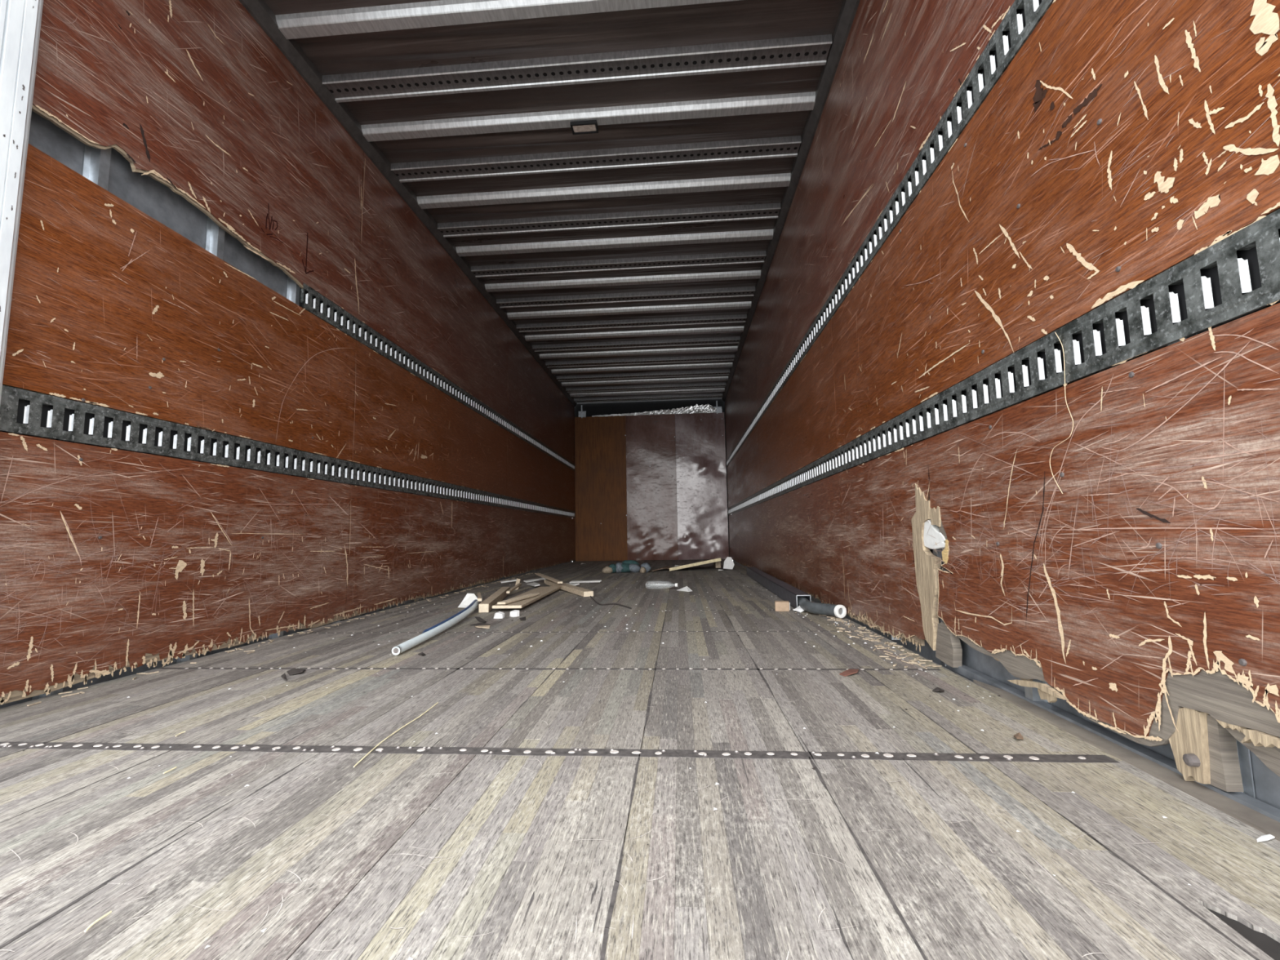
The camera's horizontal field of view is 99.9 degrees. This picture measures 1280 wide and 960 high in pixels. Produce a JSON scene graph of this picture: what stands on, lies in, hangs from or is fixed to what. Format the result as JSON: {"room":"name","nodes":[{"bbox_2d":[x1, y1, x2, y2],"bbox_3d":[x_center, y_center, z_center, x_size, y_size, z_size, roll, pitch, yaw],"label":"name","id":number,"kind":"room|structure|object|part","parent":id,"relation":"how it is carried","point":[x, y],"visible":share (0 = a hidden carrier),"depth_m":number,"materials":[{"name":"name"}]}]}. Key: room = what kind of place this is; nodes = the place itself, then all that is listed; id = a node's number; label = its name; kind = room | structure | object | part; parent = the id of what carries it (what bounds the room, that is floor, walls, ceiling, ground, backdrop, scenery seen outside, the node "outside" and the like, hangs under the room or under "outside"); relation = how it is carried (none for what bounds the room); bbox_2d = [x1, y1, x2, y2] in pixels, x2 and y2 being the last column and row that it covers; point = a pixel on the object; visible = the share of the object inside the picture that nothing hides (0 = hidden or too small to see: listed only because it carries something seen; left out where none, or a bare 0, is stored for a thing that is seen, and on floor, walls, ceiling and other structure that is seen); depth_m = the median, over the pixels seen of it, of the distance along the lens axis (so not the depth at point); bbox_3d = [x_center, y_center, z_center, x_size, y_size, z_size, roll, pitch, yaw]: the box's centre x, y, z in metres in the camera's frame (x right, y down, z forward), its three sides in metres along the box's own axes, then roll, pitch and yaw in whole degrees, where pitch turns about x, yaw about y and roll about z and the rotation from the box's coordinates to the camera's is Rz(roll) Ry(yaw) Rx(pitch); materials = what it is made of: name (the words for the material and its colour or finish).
{"room":"truck trailer interior","nodes":[
{"label":"truck trailer interior","id":0,"kind":"room"},
{"bbox_2d":[0,0,574,708],"bbox_3d":[-1.436,-0.385,4.952,0.063,2.777,8.438,-1,-6,4],"label":"wall","id":1,"kind":"structure","parent":0,"point":[184,183],"depth_m":2.08,"materials":[{"name":"wood"}]},
{"bbox_2d":[0,0,43,404],"bbox_3d":[-1.691,-0.753,1.317,0.130,2.777,0.255,-1,-6,4],"label":"post","id":2,"kind":"object","parent":1,"relation":"attached to","point":[20,20],"visible":1,"depth_m":1.40,"materials":[{"name":"metal"}]},
{"bbox_3d":[-1.689,-0.713,1.660,0.030,2.667,0.070,-1,-6,4],"label":"wall post","id":3,"kind":"part","parent":1,"relation":"part of","materials":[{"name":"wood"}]},
{"bbox_3d":[-1.598,0.298,2.093,0.004,0.701,1.502,-1,-6,4],"label":"lining panel","id":4,"kind":"part","parent":1,"relation":"part of","materials":[{"name":"red wood"}]},
{"bbox_3d":[-1.611,-0.509,2.175,0.004,0.672,1.502,-1,-6,4],"label":"lining panel","id":5,"kind":"part","parent":1,"relation":"part of","materials":[{"name":"orange wood"}]},
{"bbox_3d":[-1.626,-1.455,2.271,0.004,1.014,1.504,-1,-6,4],"label":"lining panel","id":6,"kind":"part","parent":1,"relation":"part of","materials":[{"name":"brown wood"}]},
{"bbox_3d":[-1.657,-0.670,2.089,0.030,2.667,0.070,-1,-6,4],"label":"wall post","id":7,"kind":"part","parent":1,"relation":"part of","materials":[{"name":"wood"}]},
{"bbox_3d":[-1.626,-0.626,2.517,0.030,2.667,0.070,-1,-6,4],"label":"wall post","id":8,"kind":"part","parent":1,"relation":"part of","materials":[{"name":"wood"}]},
{"bbox_2d":[0,385,574,518],"bbox_3d":[-1.381,0.197,5.199,0.018,0.118,7.682,-1,-6,4],"label":"rail","id":9,"kind":"object","parent":1,"relation":"attached to","point":[23,411],"visible":1,"depth_m":1.95,"materials":[{"name":"metal"}]},
{"bbox_3d":[-1.594,-0.583,2.945,0.030,2.667,0.070,-1,-6,4],"label":"wall post","id":10,"kind":"part","parent":1,"relation":"part of","materials":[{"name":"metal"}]},
{"bbox_2d":[239,0,577,406],"bbox_3d":[-1.409,-1.715,5.059,0.044,0.081,8.388,-1,-6,4],"label":"top rail","id":11,"kind":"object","parent":1,"relation":"attached to","point":[259,10],"depth_m":3.05,"materials":[{"name":"grey metal"}]},
{"bbox_3d":[-1.447,0.506,4.129,0.004,0.705,2.596,-1,-6,4],"label":"lining panel","id":12,"kind":"part","parent":1,"relation":"part of","materials":[{"name":"red wood"}]},
{"bbox_3d":[-1.460,-0.303,4.212,0.004,0.672,2.596,-1,-6,4],"label":"lining panel","id":13,"kind":"part","parent":1,"relation":"part of","materials":[{"name":"orange wood"}]},
{"bbox_3d":[-1.476,-1.258,4.309,0.004,0.997,2.596,-1,-6,4],"label":"lining panel","id":14,"kind":"part","parent":1,"relation":"part of","materials":[{"name":"brown wood"}]},
{"bbox_2d":[298,282,574,471],"bbox_3d":[-1.355,-0.542,5.814,0.018,0.118,6.606,-1,-6,4],"label":"rail","id":15,"kind":"object","parent":1,"relation":"attached to","point":[313,302],"visible":1,"depth_m":3.43,"materials":[{"name":"metal"}]},
{"bbox_3d":[-1.256,0.765,6.708,0.004,0.702,2.596,-1,-6,4],"label":"lining panel","id":16,"kind":"part","parent":1,"relation":"part of","materials":[{"name":"red wood"}]},
{"bbox_3d":[-1.269,-0.043,6.791,0.004,0.672,2.596,-1,-6,4],"label":"lining panel","id":17,"kind":"part","parent":1,"relation":"part of","materials":[{"name":"orange wood"}]},
{"bbox_3d":[-1.285,-0.997,6.888,0.004,0.997,2.596,-1,-6,4],"label":"lining panel","id":18,"kind":"part","parent":1,"relation":"part of","materials":[{"name":"brown wood"}]},
{"bbox_3d":[-1.153,-0.816,8.673,0.004,0.997,0.995,-1,-6,4],"label":"lining panel","id":19,"kind":"part","parent":1,"relation":"part of","materials":[{"name":"brown wood"}]},
{"bbox_3d":[-1.137,0.138,8.575,0.004,0.672,0.995,-1,-6,4],"label":"lining panel","id":20,"kind":"part","parent":1,"relation":"part of","materials":[{"name":"orange wood"}]},
{"bbox_3d":[-1.124,0.943,8.493,0.004,0.696,0.995,-1,-6,4],"label":"lining panel","id":21,"kind":"part","parent":1,"relation":"part of","materials":[{"name":"red wood"}]},
{"bbox_2d":[263,0,843,403],"bbox_3d":[-0.152,-1.757,5.076,2.590,0.055,8.258,-1,-6,4],"label":"ceiling","id":22,"kind":"structure","parent":0,"point":[629,255],"depth_m":3.12,"materials":[{"name":"grey metal"}]},
{"bbox_2d":[569,120,598,134],"bbox_3d":[-0.305,-1.936,2.952,0.144,0.024,0.072,-1,-6,4],"label":"recessed light","id":23,"kind":"object","parent":22,"relation":"in","point":[588,126],"visible":1,"depth_m":2.94,"materials":[{"name":"beige plastic"}]},
{"bbox_2d":[0,559,1279,959],"bbox_3d":[-0.214,0.928,4.562,2.854,0.086,8.768,-1,-6,4],"label":"floor","id":24,"kind":"structure","parent":0,"point":[522,828],"depth_m":0.83,"materials":[{"name":"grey wood"}]},
{"bbox_2d":[84,911,111,932],"bbox_3d":[-0.600,0.488,0.595,0.004,0.002,0.031,-1,-6,-3],"label":"straw splinter","id":25,"kind":"object","parent":24,"relation":"on","point":[109,912],"visible":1,"depth_m":0.59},
{"bbox_2d":[280,673,287,681],"bbox_3d":[-1.083,0.600,1.637,0.011,0.009,0.094,3,-7,-37],"label":"flake","id":26,"kind":"object","parent":24,"relation":"on","point":[283,676],"visible":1,"depth_m":1.64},
{"bbox_2d":[286,667,305,675],"bbox_3d":[-1.097,0.608,1.712,0.052,0.009,0.071,1,-6,-22],"label":"flake","id":27,"kind":"object","parent":24,"relation":"on","point":[293,671],"visible":1,"depth_m":1.71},
{"bbox_2d":[353,702,438,767],"bbox_3d":[-0.524,0.546,1.177,0.012,0.002,0.382,-1,-6,2],"label":"straw splinter","id":28,"kind":"object","parent":24,"relation":"on","point":[355,765],"visible":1,"depth_m":1.14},
{"bbox_2d":[391,595,482,655],"bbox_3d":[-0.926,0.685,2.705,0.091,0.047,1.560,0,-6,-6],"label":"tube","id":29,"kind":"object","parent":24,"relation":"on","point":[429,633],"visible":0.84,"depth_m":2.30,"materials":[{"name":"white plastic"}]},
{"bbox_2d":[457,593,479,608],"bbox_3d":[-1.026,0.729,3.253,0.141,0.081,0.057,-3,-6,21],"label":"scrap","id":30,"kind":"object","parent":24,"relation":"on","point":[468,598],"visible":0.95,"depth_m":3.26,"materials":[{"name":"white paper"}]},
{"bbox_2d":[470,622,489,626],"bbox_3d":[-0.760,0.691,2.575,0.100,0.009,0.048,-3,-6,22],"label":"flake","id":31,"kind":"object","parent":24,"relation":"on","point":[477,624],"visible":1,"depth_m":2.57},
{"bbox_2d":[475,617,486,622],"bbox_3d":[-0.813,0.707,2.730,0.027,0.009,0.241,2,-7,-28],"label":"flake","id":32,"kind":"object","parent":24,"relation":"on","point":[479,619],"visible":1,"depth_m":2.71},
{"bbox_2d":[475,625,489,628],"bbox_3d":[-0.736,0.683,2.507,0.088,0.009,0.053,-1,-6,4],"label":"flake","id":33,"kind":"object","parent":24,"relation":"on","point":[480,626],"visible":1,"depth_m":2.49,"materials":[{"name":"beige wood"}]},
{"bbox_2d":[26,573,942,706],"bbox_3d":[-0.186,0.806,3.774,2.550,0.003,4.967,-1,-6,4],"label":"litter","id":34,"kind":"object","parent":24,"relation":"on","point":[913,661],"visible":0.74,"depth_m":1.97,"materials":[{"name":"beige wood"}]},
{"bbox_2d":[478,586,510,613],"bbox_3d":[-0.929,0.764,3.485,0.055,0.052,0.986,0,-6,-7],"label":"wood block","id":35,"kind":"object","parent":24,"relation":"on","point":[486,606],"visible":0.89,"depth_m":3.24,"materials":[{"name":"beige wood"}]},
{"bbox_2d":[477,592,481,601],"bbox_3d":[-1.023,0.741,3.426,0.022,0.053,0.754,1,-6,-17],"label":"stick","id":36,"kind":"object","parent":35,"relation":"on","point":[479,597],"visible":1,"depth_m":3.19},
{"bbox_2d":[506,582,521,593],"bbox_3d":[-0.889,0.765,3.817,0.022,0.014,0.611,0,-6,-5],"label":"stick","id":37,"kind":"object","parent":35,"relation":"on","point":[518,584],"visible":1,"depth_m":3.72,"materials":[{"name":"beige wood"}]},
{"bbox_2d":[493,611,504,618],"bbox_3d":[-0.737,0.702,2.805,0.055,0.033,0.054,-1,-6,4],"label":"wrapper","id":38,"kind":"object","parent":24,"relation":"on","point":[499,615],"visible":1,"depth_m":2.78,"materials":[{"name":"white paper"}]},
{"bbox_2d":[500,578,516,582],"bbox_3d":[-1.202,0.932,4.973,0.167,0.030,0.042,2,-6,-24],"label":"strip","id":39,"kind":"object","parent":24,"relation":"on","point":[510,580],"visible":0.82,"depth_m":4.96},
{"bbox_2d":[509,609,519,617],"bbox_3d":[-0.665,0.705,2.850,0.045,0.033,0.047,-5,-7,35],"label":"wrapper","id":40,"kind":"object","parent":24,"relation":"on","point":[514,613],"visible":1,"depth_m":2.83,"materials":[{"name":"white paper"}]},
{"bbox_2d":[515,577,520,589],"bbox_3d":[-0.983,0.836,4.322,0.049,0.092,0.020,-1,-6,4],"label":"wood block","id":41,"kind":"object","parent":24,"relation":"on","point":[518,580],"visible":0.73,"depth_m":4.31,"materials":[{"name":"beige wood"}]},
{"bbox_2d":[492,586,560,608],"bbox_3d":[-0.725,0.782,3.652,0.170,0.024,1.266,-1,-6,2],"label":"board","id":42,"kind":"object","parent":24,"relation":"on","point":[544,591],"visible":0.9,"depth_m":3.43,"materials":[{"name":"beige wood"}]},
{"bbox_2d":[497,592,539,604],"bbox_3d":[-0.733,0.725,3.307,0.050,0.014,0.532,-2,-6,11],"label":"splintered lath","id":43,"kind":"object","parent":42,"relation":"on","point":[530,595],"visible":1,"depth_m":3.22,"materials":[{"name":"beige wood"}]},
{"bbox_2d":[526,582,539,586],"bbox_3d":[-0.889,0.884,4.556,0.071,0.030,0.394,1,-6,-21],"label":"strip","id":44,"kind":"object","parent":24,"relation":"on","point":[534,584],"visible":1,"depth_m":4.53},
{"bbox_2d":[523,577,546,582],"bbox_3d":[-0.977,0.936,5.050,0.042,0.030,0.267,-5,-7,36],"label":"strip","id":45,"kind":"object","parent":24,"relation":"on","point":[539,579],"visible":0.77,"depth_m":5.01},
{"bbox_2d":[544,579,593,596],"bbox_3d":[-0.579,0.832,4.185,0.070,0.044,1.107,2,-6,-24],"label":"wood block","id":46,"kind":"object","parent":24,"relation":"on","point":[580,591],"visible":0.88,"depth_m":3.94,"materials":[{"name":"beige wood"}]},
{"bbox_2d":[534,573,562,583],"bbox_3d":[-0.791,0.833,4.591,0.040,0.018,1.062,1,-6,-20],"label":"splintered lath","id":47,"kind":"object","parent":46,"relation":"on","point":[544,576],"visible":1,"depth_m":4.42,"materials":[{"name":"brown wood"}]},
{"bbox_2d":[568,580,601,582],"bbox_3d":[-0.481,0.899,4.767,0.315,0.030,0.042,-4,-6,25],"label":"strip","id":48,"kind":"object","parent":24,"relation":"on","point":[571,581],"visible":0.96,"depth_m":4.76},
{"bbox_2d":[22,575,1190,959],"bbox_3d":[-0.176,0.750,3.217,2.439,0.004,5.490,-1,-6,4],"label":"crumbs","id":49,"kind":"object","parent":24,"relation":"on","point":[813,768],"visible":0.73,"depth_m":1.56,"materials":[{"name":"white paper"}]},
{"bbox_2d":[590,595,631,608],"bbox_3d":[-0.216,0.748,3.289,0.093,0.022,0.586,2,-7,-30],"label":"loose wire","id":50,"kind":"object","parent":24,"relation":"on","point":[590,596],"visible":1,"depth_m":3.24,"materials":[{"name":"black plastic"}]},
{"bbox_2d":[602,560,652,573],"bbox_3d":[-0.138,0.983,6.122,0.550,0.129,0.408,-1,-6,4],"label":"cloth bundle","id":51,"kind":"object","parent":24,"relation":"on","point":[627,566],"visible":1,"depth_m":6.00,"materials":[{"name":"teal fabric"}]},
{"bbox_2d":[645,580,677,589],"bbox_3d":[0.167,0.806,4.128,0.245,0.068,0.068,-2,-6,9],"label":"plastic bottle","id":52,"kind":"object","parent":24,"relation":"on","point":[650,584],"visible":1,"depth_m":4.11,"materials":[{"name":"white"}]},
{"bbox_2d":[652,565,671,571],"bbox_3d":[0.248,1.043,6.332,0.183,0.040,0.457,-4,-7,28],"label":"scrap","id":53,"kind":"object","parent":24,"relation":"on","point":[667,566],"visible":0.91,"depth_m":6.31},
{"bbox_2d":[677,586,692,591],"bbox_3d":[0.325,0.807,4.005,0.079,0.032,0.189,1,-6,-19],"label":"paper scrap","id":54,"kind":"object","parent":24,"relation":"on","point":[686,588],"visible":1,"depth_m":3.98,"materials":[{"name":"white paper"}]},
{"bbox_2d":[669,557,722,571],"bbox_3d":[0.687,1.010,6.475,0.660,0.161,0.728,-1,-6,4],"label":"leaning board","id":55,"kind":"object","parent":24,"relation":"on","point":[717,562],"visible":1,"depth_m":6.18,"materials":[{"name":"wood"}]},
{"bbox_2d":[723,556,733,568],"bbox_3d":[1.020,0.957,6.197,0.130,0.142,0.046,-1,-6,4],"label":"paper cup","id":56,"kind":"object","parent":24,"relation":"on","point":[728,562],"visible":1,"depth_m":6.19,"materials":[{"name":"white paper"}]},
{"bbox_2d":[746,566,811,608],"bbox_3d":[0.999,0.788,4.164,0.077,0.077,2.532,-1,-6,5],"label":"channel","id":57,"kind":"object","parent":24,"relation":"on","point":[786,592],"visible":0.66,"depth_m":3.58,"materials":[{"name":"metal"}]},
{"bbox_2d":[774,600,790,611],"bbox_3d":[0.762,0.676,2.884,0.078,0.053,0.041,-2,-6,10],"label":"wood block","id":58,"kind":"object","parent":24,"relation":"on","point":[780,606],"visible":1,"depth_m":2.87,"materials":[{"name":"beige wood"}]},
{"bbox_2d":[792,605,804,612],"bbox_3d":[0.878,0.679,2.845,0.125,0.034,0.073,-4,-6,25],"label":"wrapper","id":59,"kind":"object","parent":24,"relation":"on","point":[799,608],"visible":0.4,"depth_m":2.84,"materials":[{"name":"white paper"}]},
{"bbox_2d":[796,595,846,617],"bbox_3d":[0.905,0.659,2.852,0.123,0.064,0.582,0,-6,-6],"label":"hose","id":60,"kind":"object","parent":24,"relation":"on","point":[837,611],"visible":0.92,"depth_m":2.67,"materials":[{"name":"grey plastic"}]},
{"bbox_2d":[839,669,858,676],"bbox_3d":[0.627,0.567,1.591,0.095,0.009,0.036,4,-8,-40],"label":"dry leaf","id":61,"kind":"object","parent":24,"relation":"on","point":[848,672],"visible":1,"depth_m":1.58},
{"bbox_2d":[932,686,944,691],"bbox_3d":[0.776,0.545,1.398,0.029,0.009,0.020,3,-7,-35],"label":"flake","id":62,"kind":"object","parent":24,"relation":"on","point":[937,689],"visible":1,"depth_m":1.39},
{"bbox_2d":[1013,732,1023,739],"bbox_3d":[0.756,0.512,1.074,0.014,0.009,0.040,-3,-6,22],"label":"flake","id":63,"kind":"object","parent":24,"relation":"on","point":[1018,735],"visible":1,"depth_m":1.07,"materials":[{"name":"beige wood"}]},
{"bbox_2d":[1256,834,1275,842],"bbox_3d":[0.834,0.477,0.718,0.045,0.002,0.008,1,-6,-20],"label":"paper scrap","id":64,"kind":"object","parent":24,"relation":"on","point":[1264,837],"visible":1,"depth_m":0.72,"materials":[{"name":"white paper"}]},
{"bbox_2d":[573,398,729,561],"bbox_3d":[0.171,0.003,9.003,2.650,2.777,0.105,-1,-6,4],"label":"wall","id":65,"kind":"structure","parent":0,"point":[651,477],"depth_m":8.99,"materials":[{"name":"silver metal"}]},
{"bbox_2d":[724,0,1279,822],"bbox_3d":[1.150,-0.459,4.642,0.072,2.777,8.688,-1,-6,4],"label":"wall","id":66,"kind":"structure","parent":0,"point":[1136,605],"depth_m":1.16,"materials":[{"name":"wood"}]},
{"bbox_3d":[1.393,-0.877,8.491,0.004,0.997,0.995,-1,-6,4],"label":"lining panel","id":67,"kind":"part","parent":66,"relation":"part of","materials":[{"name":"brown wood"}]},
{"bbox_3d":[1.409,0.078,8.393,0.004,0.672,0.995,-1,-6,4],"label":"lining panel","id":68,"kind":"part","parent":66,"relation":"part of","materials":[{"name":"orange wood"}]},
{"bbox_3d":[1.422,0.884,8.310,0.004,0.699,0.995,-1,-6,4],"label":"lining panel","id":69,"kind":"part","parent":66,"relation":"part of","materials":[{"name":"red wood"}]},
{"bbox_3d":[1.261,-1.057,6.706,0.004,0.997,2.596,-1,-6,4],"label":"lining panel","id":70,"kind":"part","parent":66,"relation":"part of","materials":[{"name":"brown wood"}]},
{"bbox_3d":[1.277,-0.103,6.608,0.004,0.672,2.596,-1,-6,4],"label":"lining panel","id":71,"kind":"part","parent":66,"relation":"part of","materials":[{"name":"orange wood"}]},
{"bbox_3d":[1.290,0.707,6.526,0.004,0.706,2.596,-1,-6,4],"label":"lining panel","id":72,"kind":"part","parent":66,"relation":"part of","materials":[{"name":"red wood"}]},
{"bbox_2d":[721,0,860,401],"bbox_3d":[1.084,-1.782,4.806,0.044,0.081,8.538,-1,-6,4],"label":"top rail","id":73,"kind":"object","parent":66,"relation":"attached to","point":[849,7],"depth_m":3.09,"materials":[{"name":"grey metal"}]},
{"bbox_3d":[1.071,-1.318,4.127,0.004,0.997,2.596,-1,-6,4],"label":"lining panel","id":74,"kind":"part","parent":66,"relation":"part of","materials":[{"name":"brown wood"}]},
{"bbox_3d":[1.086,-0.364,4.030,0.004,0.672,2.596,-1,-6,4],"label":"lining panel","id":75,"kind":"part","parent":66,"relation":"part of","materials":[{"name":"orange wood"}]},
{"bbox_3d":[1.099,0.443,3.947,0.004,0.701,2.596,-1,-6,4],"label":"lining panel","id":76,"kind":"part","parent":66,"relation":"part of","materials":[{"name":"red wood"}]},
{"bbox_3d":[0.968,0.265,2.178,0.004,0.701,0.965,-1,-6,4],"label":"lining panel","id":77,"kind":"part","parent":66,"relation":"part of","materials":[{"name":"red wood"}]},
{"bbox_3d":[0.989,-0.694,2.275,0.030,2.667,0.070,-1,-6,4],"label":"wall post","id":78,"kind":"part","parent":66,"relation":"part of","materials":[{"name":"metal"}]},
{"bbox_2d":[726,0,1053,466],"bbox_3d":[1.125,-0.704,4.633,0.018,0.118,8.618,-1,-6,4],"label":"rail","id":79,"kind":"object","parent":66,"relation":"attached to","point":[1023,16],"visible":1,"depth_m":1.65,"materials":[{"name":"metal"}]},
{"bbox_3d":[0.885,-1.571,1.626,0.004,0.997,2.439,-1,-6,4],"label":"lining panel","id":80,"kind":"part","parent":66,"relation":"part of","materials":[{"name":"brown wood"}]},
{"bbox_3d":[0.958,-0.737,1.848,0.030,2.667,0.070,-1,-6,4],"label":"wall post","id":81,"kind":"part","parent":66,"relation":"part of","materials":[{"name":"wood"}]},
{"bbox_2d":[728,208,1279,515],"bbox_3d":[1.138,0.090,4.552,0.018,0.118,8.618,-1,-6,4],"label":"rail","id":82,"kind":"object","parent":66,"relation":"attached to","point":[1238,275],"visible":1,"depth_m":1.00,"materials":[{"name":"metal"}]},
{"bbox_2d":[1049,332,1073,493],"bbox_3d":[0.876,-0.141,1.127,0.001,0.339,0.080,-1,-6,4],"label":"thread","id":83,"kind":"object","parent":82,"relation":"hanging from","point":[1055,332],"visible":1,"depth_m":1.11,"materials":[{"name":"brown fabric"}]},
{"bbox_3d":[0.926,-0.780,1.421,0.030,2.667,0.070,-1,-6,4],"label":"wall post","id":84,"kind":"part","parent":66,"relation":"part of","materials":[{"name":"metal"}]},
{"bbox_3d":[0.901,-0.617,1.529,0.004,0.672,2.439,-1,-6,4],"label":"lining panel","id":85,"kind":"part","parent":66,"relation":"part of","materials":[{"name":"orange wood"}]},
{"bbox_3d":[0.879,0.126,0.975,0.004,0.667,1.489,-1,-6,4],"label":"lining panel","id":86,"kind":"part","parent":66,"relation":"part of","materials":[{"name":"red wood"}]},
{"bbox_3d":[0.924,0.510,1.039,0.025,0.022,1.300,-1,-6,4],"label":"rail","id":87,"kind":"part","parent":66,"relation":"part of","materials":[{"name":"metal"}]},
{"bbox_3d":[0.893,-0.825,0.980,0.030,2.667,0.070,-1,-6,4],"label":"wall post","id":88,"kind":"part","parent":66,"relation":"part of","materials":[{"name":"wood"}]}
]}

